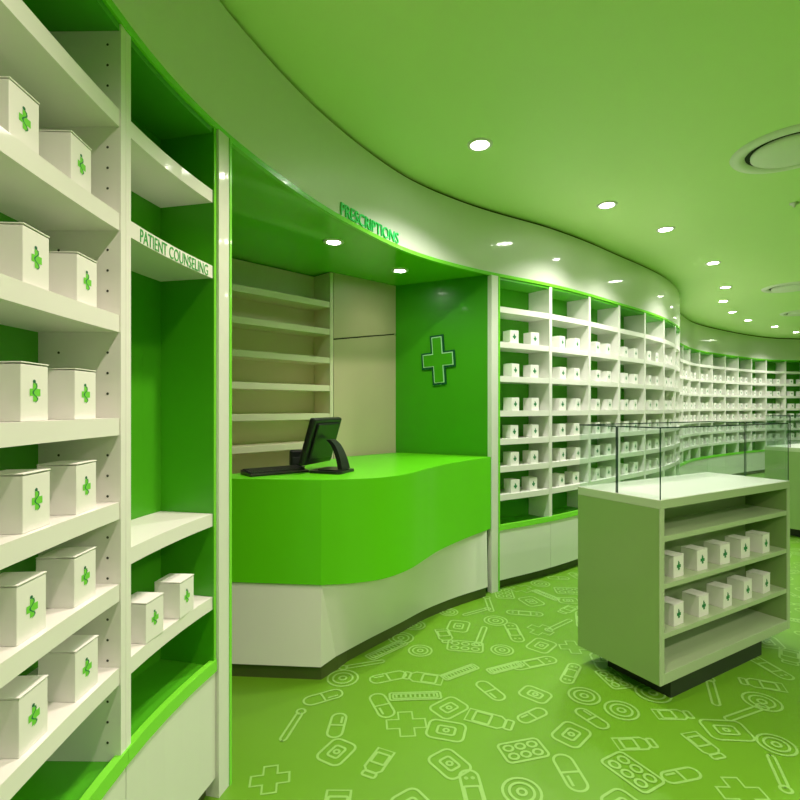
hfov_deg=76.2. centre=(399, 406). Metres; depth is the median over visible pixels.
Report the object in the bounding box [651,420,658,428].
carton
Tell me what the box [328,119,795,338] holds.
trim
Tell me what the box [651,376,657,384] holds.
carton
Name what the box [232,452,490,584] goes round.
countertop
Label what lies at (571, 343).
carton
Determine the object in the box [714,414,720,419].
carton
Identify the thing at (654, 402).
carton
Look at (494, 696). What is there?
floor
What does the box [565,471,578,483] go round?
carton
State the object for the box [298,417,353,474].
monitor
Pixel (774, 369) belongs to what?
bay
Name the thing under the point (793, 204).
sprinkler
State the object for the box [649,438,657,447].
carton
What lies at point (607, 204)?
recessed light
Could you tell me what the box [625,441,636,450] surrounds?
carton
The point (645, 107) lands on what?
ceiling
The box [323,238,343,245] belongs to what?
recessed light
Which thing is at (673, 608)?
carton
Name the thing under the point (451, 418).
wall
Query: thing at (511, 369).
carton
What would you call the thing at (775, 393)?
carton
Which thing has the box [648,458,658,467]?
carton
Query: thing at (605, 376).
carton
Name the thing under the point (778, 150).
ceiling vent
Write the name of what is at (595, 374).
carton
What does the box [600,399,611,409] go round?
carton
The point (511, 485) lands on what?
carton
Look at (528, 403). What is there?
carton
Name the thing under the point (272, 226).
ceiling
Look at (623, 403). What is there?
carton
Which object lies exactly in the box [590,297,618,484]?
bay
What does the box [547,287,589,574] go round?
bay
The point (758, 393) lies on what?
carton
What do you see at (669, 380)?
carton
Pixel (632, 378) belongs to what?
carton
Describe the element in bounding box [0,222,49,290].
carton
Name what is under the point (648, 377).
carton
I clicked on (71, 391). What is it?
carton
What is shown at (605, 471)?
carton
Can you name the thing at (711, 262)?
recessed light
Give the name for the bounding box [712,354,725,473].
bay
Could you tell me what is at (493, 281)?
post
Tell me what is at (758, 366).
bay
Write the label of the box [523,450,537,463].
carton
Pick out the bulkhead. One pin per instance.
(198, 43)
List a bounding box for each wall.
[333,273,395,458]
[396,275,488,590]
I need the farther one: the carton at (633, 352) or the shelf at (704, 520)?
the carton at (633, 352)
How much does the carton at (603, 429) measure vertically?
0.104 m
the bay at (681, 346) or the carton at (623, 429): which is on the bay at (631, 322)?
the carton at (623, 429)
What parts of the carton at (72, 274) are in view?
lid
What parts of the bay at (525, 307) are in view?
panel, panel, panel, shelf, shelf, shelf, shelf, shelf, shelf, shelf, sill, panel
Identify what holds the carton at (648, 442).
on the bay at (654, 326)
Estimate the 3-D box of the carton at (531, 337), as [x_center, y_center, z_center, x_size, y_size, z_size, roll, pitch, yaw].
[1.089,-0.561,4.234,0.088,0.104,0.091,0,0,-30]
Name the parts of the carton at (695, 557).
lid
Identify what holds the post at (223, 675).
on the floor
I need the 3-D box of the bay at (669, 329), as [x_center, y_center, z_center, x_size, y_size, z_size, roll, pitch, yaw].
[3.150,0.206,6.181,0.247,2.427,0.599,0,0,39]
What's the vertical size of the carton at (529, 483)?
0.104 m
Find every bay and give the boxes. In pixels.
[0,0,127,799]
[126,31,216,799]
[500,277,550,586]
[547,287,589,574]
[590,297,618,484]
[619,305,644,481]
[645,313,663,478]
[664,320,675,476]
[676,327,679,474]
[680,345,682,474]
[683,346,690,474]
[690,349,699,473]
[700,352,712,472]
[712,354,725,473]
[725,356,738,474]
[736,358,751,475]
[750,359,765,473]
[764,360,785,472]
[786,361,799,443]
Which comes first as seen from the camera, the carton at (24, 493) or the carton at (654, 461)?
the carton at (24, 493)
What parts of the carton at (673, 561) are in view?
lid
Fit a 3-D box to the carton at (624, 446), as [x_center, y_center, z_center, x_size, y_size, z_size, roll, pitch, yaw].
[2.283,0.413,5.234,0.088,0.104,0.091,0,0,-39]
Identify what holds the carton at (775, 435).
on the bay at (774, 369)
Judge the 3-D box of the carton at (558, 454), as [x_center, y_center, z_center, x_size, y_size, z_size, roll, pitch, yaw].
[1.382,0.413,4.447,0.088,0.104,0.091,0,0,-43]
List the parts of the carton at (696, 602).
lid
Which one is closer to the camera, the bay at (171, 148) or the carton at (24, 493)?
the carton at (24, 493)
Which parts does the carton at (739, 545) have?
lid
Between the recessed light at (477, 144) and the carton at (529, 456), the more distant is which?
the carton at (529, 456)
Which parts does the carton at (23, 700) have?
lid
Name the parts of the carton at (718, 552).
lid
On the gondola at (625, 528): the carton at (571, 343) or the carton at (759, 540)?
the carton at (759, 540)
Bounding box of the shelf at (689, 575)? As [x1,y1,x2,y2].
[664,545,786,588]
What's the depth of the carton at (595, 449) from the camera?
4.79 m
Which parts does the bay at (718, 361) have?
panel, panel, shelf, shelf, shelf, shelf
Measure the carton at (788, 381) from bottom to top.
0.104 m
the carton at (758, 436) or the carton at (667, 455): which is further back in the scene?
the carton at (758, 436)
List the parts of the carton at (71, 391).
lid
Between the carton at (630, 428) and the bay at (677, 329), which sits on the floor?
the bay at (677, 329)
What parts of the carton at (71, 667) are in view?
lid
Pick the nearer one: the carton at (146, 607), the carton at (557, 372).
the carton at (146, 607)
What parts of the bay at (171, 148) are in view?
panel, panel, panel, panel, sill, shelf, shelf, shelf, shelf, panel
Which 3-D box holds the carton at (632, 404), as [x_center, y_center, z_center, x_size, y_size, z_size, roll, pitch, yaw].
[2.440,-0.023,5.384,0.091,0.104,0.088,0,0,44]
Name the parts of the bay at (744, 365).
panel, panel, shelf, shelf, shelf, shelf, panel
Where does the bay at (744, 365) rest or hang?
on the floor
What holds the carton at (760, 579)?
on the gondola at (625, 528)
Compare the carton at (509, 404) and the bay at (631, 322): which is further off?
the bay at (631, 322)
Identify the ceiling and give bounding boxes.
[219,0,799,338]
[232,147,483,285]
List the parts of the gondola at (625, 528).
panel, panel, panel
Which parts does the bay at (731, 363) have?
panel, panel, shelf, shelf, shelf, shelf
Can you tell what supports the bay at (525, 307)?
on the floor
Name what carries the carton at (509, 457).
on the bay at (525, 307)
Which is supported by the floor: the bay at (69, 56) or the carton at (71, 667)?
the bay at (69, 56)
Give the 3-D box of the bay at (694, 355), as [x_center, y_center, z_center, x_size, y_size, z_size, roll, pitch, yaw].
[5.163,0.206,9.154,0.252,2.427,0.630,0,0,45]
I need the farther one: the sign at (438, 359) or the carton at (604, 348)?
the carton at (604, 348)
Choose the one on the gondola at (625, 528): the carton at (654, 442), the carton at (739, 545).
the carton at (739, 545)
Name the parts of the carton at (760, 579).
lid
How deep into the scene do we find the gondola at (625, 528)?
2.72 m
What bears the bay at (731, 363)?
on the floor
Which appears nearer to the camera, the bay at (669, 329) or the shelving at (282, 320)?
the shelving at (282, 320)
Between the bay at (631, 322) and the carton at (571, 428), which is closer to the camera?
the carton at (571, 428)
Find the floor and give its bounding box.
[203,473,799,799]
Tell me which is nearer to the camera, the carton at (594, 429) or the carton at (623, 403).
the carton at (594, 429)
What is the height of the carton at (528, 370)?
0.104 m
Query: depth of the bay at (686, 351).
8.86 m
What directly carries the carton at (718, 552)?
on the gondola at (625, 528)
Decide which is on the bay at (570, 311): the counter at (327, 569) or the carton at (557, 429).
the carton at (557, 429)
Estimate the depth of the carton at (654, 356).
5.75 m
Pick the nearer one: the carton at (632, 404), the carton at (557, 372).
the carton at (557, 372)
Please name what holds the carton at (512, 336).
on the bay at (525, 307)
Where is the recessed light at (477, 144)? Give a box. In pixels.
[467,138,492,150]
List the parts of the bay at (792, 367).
shelf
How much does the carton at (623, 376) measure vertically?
0.104 m
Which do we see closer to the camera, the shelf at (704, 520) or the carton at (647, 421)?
the shelf at (704, 520)
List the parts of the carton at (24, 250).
lid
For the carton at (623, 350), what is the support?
on the bay at (631, 322)
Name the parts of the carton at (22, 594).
lid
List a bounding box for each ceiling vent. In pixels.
[729,124,799,173]
[761,281,799,292]
[780,310,799,315]
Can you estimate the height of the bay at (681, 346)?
2.427 m
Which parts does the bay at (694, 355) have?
shelf, shelf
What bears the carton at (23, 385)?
on the bay at (69, 56)
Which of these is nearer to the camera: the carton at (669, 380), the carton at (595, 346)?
the carton at (595, 346)
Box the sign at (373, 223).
[340,202,398,243]
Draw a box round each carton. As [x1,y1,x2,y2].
[0,76,39,154]
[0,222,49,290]
[0,361,48,421]
[0,469,50,533]
[0,571,46,645]
[0,675,48,758]
[36,547,95,607]
[37,460,96,514]
[38,635,98,701]
[39,130,91,192]
[48,368,95,418]
[49,251,96,306]
[131,592,163,643]
[154,573,193,618]
[502,425,517,437]
[503,330,518,342]
[503,363,518,376]
[503,398,518,410]
[503,451,518,464]
[504,478,519,492]
[522,476,536,490]
[523,332,538,344]
[523,365,538,377]
[523,398,538,409]
[523,424,538,436]
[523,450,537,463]
[552,336,564,347]
[552,367,565,378]
[552,398,565,409]
[552,424,565,435]
[552,448,565,460]
[552,473,564,486]
[565,423,579,434]
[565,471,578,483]
[566,338,579,349]
[566,368,579,379]
[566,399,579,409]
[566,447,579,458]
[591,341,599,352]
[591,370,599,380]
[591,399,599,409]
[591,422,599,433]
[591,445,599,456]
[591,468,599,479]
[598,443,610,454]
[598,466,610,477]
[600,343,609,353]
[600,371,610,381]
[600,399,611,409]
[600,422,610,432]
[620,346,627,356]
[620,373,627,382]
[620,400,627,409]
[620,421,628,431]
[620,442,628,452]
[620,463,627,474]
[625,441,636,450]
[626,461,637,472]
[628,348,637,357]
[628,374,637,383]
[628,400,636,409]
[629,421,637,430]
[646,351,650,359]
[646,375,650,384]
[646,400,651,409]
[646,420,650,429]
[646,439,650,448]
[646,459,650,469]
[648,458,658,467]
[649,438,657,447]
[651,352,657,361]
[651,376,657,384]
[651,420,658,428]
[652,400,657,409]
[664,550,683,577]
[664,596,683,626]
[665,436,670,444]
[665,454,670,462]
[667,356,671,364]
[667,378,671,386]
[667,401,671,408]
[667,419,671,426]
[681,544,706,570]
[682,588,708,616]
[704,539,729,564]
[706,581,731,608]
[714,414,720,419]
[716,375,721,380]
[724,534,749,558]
[727,574,751,600]
[742,414,747,418]
[745,530,768,553]
[746,569,769,593]
[756,391,761,395]
[756,403,761,407]
[756,414,761,418]
[756,434,761,438]
[773,379,779,383]
[773,391,779,395]
[773,433,779,437]
[786,379,792,383]
[787,391,793,395]
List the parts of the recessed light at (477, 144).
bulb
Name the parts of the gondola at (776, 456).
panel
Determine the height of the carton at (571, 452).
0.104 m
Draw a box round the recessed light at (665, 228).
[656,226,674,232]
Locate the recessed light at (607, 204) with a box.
[596,201,617,208]
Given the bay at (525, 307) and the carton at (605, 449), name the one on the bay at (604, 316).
the carton at (605, 449)
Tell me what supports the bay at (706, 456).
on the floor
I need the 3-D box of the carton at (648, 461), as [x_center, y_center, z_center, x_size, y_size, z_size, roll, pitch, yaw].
[2.716,0.633,5.635,0.091,0.104,0.088,0,0,41]
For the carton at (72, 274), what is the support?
on the bay at (69, 56)
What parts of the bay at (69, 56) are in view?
panel, shelf, shelf, shelf, shelf, shelf, shelf, shelf, panel, panel, panel, sill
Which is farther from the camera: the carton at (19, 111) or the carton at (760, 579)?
the carton at (760, 579)
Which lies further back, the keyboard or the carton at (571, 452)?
the carton at (571, 452)
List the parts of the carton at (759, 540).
lid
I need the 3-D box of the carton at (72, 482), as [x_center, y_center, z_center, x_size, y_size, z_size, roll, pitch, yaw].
[-0.794,0.190,1.219,0.090,0.118,0.087,0,0,-3]
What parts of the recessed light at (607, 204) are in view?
bulb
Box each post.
[206,129,231,797]
[488,275,499,592]
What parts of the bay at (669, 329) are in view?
panel, panel, shelf, shelf, shelf, shelf, shelf, shelf, shelf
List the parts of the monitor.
arm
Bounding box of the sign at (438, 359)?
[421,334,455,384]
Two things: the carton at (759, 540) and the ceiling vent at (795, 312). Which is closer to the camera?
the carton at (759, 540)
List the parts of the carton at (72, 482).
lid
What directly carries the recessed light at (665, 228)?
in the ceiling at (645, 107)
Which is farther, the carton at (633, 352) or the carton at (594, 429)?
the carton at (633, 352)
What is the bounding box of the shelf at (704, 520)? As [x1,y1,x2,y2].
[664,504,786,541]
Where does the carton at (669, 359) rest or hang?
on the bay at (669, 329)
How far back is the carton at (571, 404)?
4.56 m
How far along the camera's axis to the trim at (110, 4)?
2.36 m
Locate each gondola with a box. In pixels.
[578,421,789,697]
[765,415,799,536]
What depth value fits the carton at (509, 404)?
4.08 m
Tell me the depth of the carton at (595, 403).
4.78 m
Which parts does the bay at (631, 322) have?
panel, panel, panel, shelf, shelf, shelf, shelf, shelf, shelf, shelf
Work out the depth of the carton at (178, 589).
1.65 m
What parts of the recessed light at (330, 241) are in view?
bulb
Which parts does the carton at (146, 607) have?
lid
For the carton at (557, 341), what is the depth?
4.41 m
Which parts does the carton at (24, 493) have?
lid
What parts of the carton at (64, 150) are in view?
lid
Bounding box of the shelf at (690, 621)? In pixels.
[664,584,786,638]
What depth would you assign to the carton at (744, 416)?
10.63 m
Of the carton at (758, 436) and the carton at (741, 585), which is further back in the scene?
the carton at (758, 436)
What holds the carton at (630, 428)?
on the bay at (631, 322)
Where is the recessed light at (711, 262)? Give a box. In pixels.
[705,261,720,264]
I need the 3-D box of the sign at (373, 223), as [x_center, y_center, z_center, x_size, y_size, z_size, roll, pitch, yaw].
[-0.168,-1.069,2.995,0.017,0.069,0.587,0,0,32]
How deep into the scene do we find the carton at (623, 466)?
5.19 m
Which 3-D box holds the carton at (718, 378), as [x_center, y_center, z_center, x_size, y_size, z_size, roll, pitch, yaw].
[6.223,-0.561,9.975,0.088,0.104,0.091,0,0,-37]
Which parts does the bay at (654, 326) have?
panel, panel, shelf, shelf, shelf, shelf, shelf, shelf, shelf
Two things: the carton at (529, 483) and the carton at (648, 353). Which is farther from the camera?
the carton at (648, 353)
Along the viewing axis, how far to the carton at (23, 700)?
1.01 m
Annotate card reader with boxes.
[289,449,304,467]
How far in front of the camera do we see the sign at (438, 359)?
4.10 m
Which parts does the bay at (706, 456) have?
shelf, shelf, shelf, shelf, shelf, sill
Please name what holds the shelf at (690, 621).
attached to the gondola at (625, 528)
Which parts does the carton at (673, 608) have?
lid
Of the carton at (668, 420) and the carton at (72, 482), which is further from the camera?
the carton at (668, 420)
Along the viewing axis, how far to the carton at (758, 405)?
10.95 m
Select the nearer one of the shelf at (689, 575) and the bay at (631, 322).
the shelf at (689, 575)
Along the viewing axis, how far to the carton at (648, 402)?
5.58 m
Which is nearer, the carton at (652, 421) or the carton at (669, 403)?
the carton at (652, 421)
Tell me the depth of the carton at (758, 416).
10.96 m
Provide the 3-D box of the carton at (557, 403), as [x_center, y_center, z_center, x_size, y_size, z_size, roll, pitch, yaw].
[1.382,-0.023,4.444,0.088,0.104,0.091,0,0,-33]
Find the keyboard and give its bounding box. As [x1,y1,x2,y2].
[241,465,308,476]
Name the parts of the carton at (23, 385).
lid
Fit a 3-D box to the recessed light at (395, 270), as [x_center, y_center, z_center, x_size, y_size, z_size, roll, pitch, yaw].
[0.000,-1.017,3.810,0.128,0.008,0.128,0,0,0]
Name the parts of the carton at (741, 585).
lid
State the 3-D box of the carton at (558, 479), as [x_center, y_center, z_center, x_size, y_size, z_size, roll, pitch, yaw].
[1.371,0.633,4.445,0.088,0.104,0.091,0,0,-42]
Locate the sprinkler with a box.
[789,202,798,207]
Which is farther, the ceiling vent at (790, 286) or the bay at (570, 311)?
the ceiling vent at (790, 286)
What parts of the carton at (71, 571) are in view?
lid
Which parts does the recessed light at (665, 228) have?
bulb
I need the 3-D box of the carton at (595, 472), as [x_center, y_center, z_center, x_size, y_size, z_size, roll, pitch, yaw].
[1.828,0.633,4.824,0.091,0.104,0.088,0,0,42]
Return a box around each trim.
[102,0,799,360]
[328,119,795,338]
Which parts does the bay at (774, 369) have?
panel, panel, panel, shelf, shelf, shelf, shelf, shelf, shelf, shelf, panel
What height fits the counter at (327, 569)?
1.040 m
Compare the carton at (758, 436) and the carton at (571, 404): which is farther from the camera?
the carton at (758, 436)
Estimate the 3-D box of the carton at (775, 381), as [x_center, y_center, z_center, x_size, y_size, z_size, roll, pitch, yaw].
[8.282,-0.561,11.227,0.088,0.104,0.091,0,0,-12]
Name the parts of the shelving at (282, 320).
shelf, shelf, shelf, shelf, shelf, shelf, panel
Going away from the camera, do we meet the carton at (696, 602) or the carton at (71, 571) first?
the carton at (71, 571)
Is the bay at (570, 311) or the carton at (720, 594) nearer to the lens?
the carton at (720, 594)
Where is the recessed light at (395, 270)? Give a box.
[392,268,407,272]
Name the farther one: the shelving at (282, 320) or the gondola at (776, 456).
the gondola at (776, 456)
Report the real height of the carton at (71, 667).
0.118 m
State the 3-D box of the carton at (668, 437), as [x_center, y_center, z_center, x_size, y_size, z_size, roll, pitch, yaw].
[3.261,0.413,6.240,0.091,0.104,0.088,0,0,35]
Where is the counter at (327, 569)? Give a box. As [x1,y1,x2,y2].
[232,452,490,679]
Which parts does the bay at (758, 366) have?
panel, shelf, shelf, shelf, shelf, shelf, panel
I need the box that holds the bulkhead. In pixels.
[112,0,799,359]
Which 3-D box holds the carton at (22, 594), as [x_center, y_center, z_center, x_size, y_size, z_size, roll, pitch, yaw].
[-0.788,0.405,1.031,0.090,0.118,0.087,0,0,-2]
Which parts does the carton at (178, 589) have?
lid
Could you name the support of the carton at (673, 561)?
on the gondola at (625, 528)
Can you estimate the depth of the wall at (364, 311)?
4.08 m
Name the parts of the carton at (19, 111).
lid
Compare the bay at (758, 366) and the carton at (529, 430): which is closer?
the carton at (529, 430)
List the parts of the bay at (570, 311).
panel, panel, sill, panel, panel, shelf, shelf, shelf, shelf, shelf, shelf, shelf, panel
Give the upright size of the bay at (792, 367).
2.427 m
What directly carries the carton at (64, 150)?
on the bay at (69, 56)
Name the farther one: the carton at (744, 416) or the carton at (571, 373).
the carton at (744, 416)
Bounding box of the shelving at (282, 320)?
[232,258,332,473]
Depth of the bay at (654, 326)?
5.88 m
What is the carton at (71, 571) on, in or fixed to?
on the bay at (69, 56)
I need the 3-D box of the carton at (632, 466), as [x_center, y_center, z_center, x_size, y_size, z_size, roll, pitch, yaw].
[2.446,0.633,5.379,0.088,0.104,0.091,0,0,-41]
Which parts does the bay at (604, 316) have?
panel, panel, shelf, shelf, shelf, panel, shelf, shelf, shelf, shelf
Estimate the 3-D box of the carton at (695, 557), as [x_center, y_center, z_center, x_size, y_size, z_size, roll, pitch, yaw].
[1.545,0.790,2.679,0.089,0.110,0.092,0,0,-28]
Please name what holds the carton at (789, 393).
on the bay at (792, 367)
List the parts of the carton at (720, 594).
lid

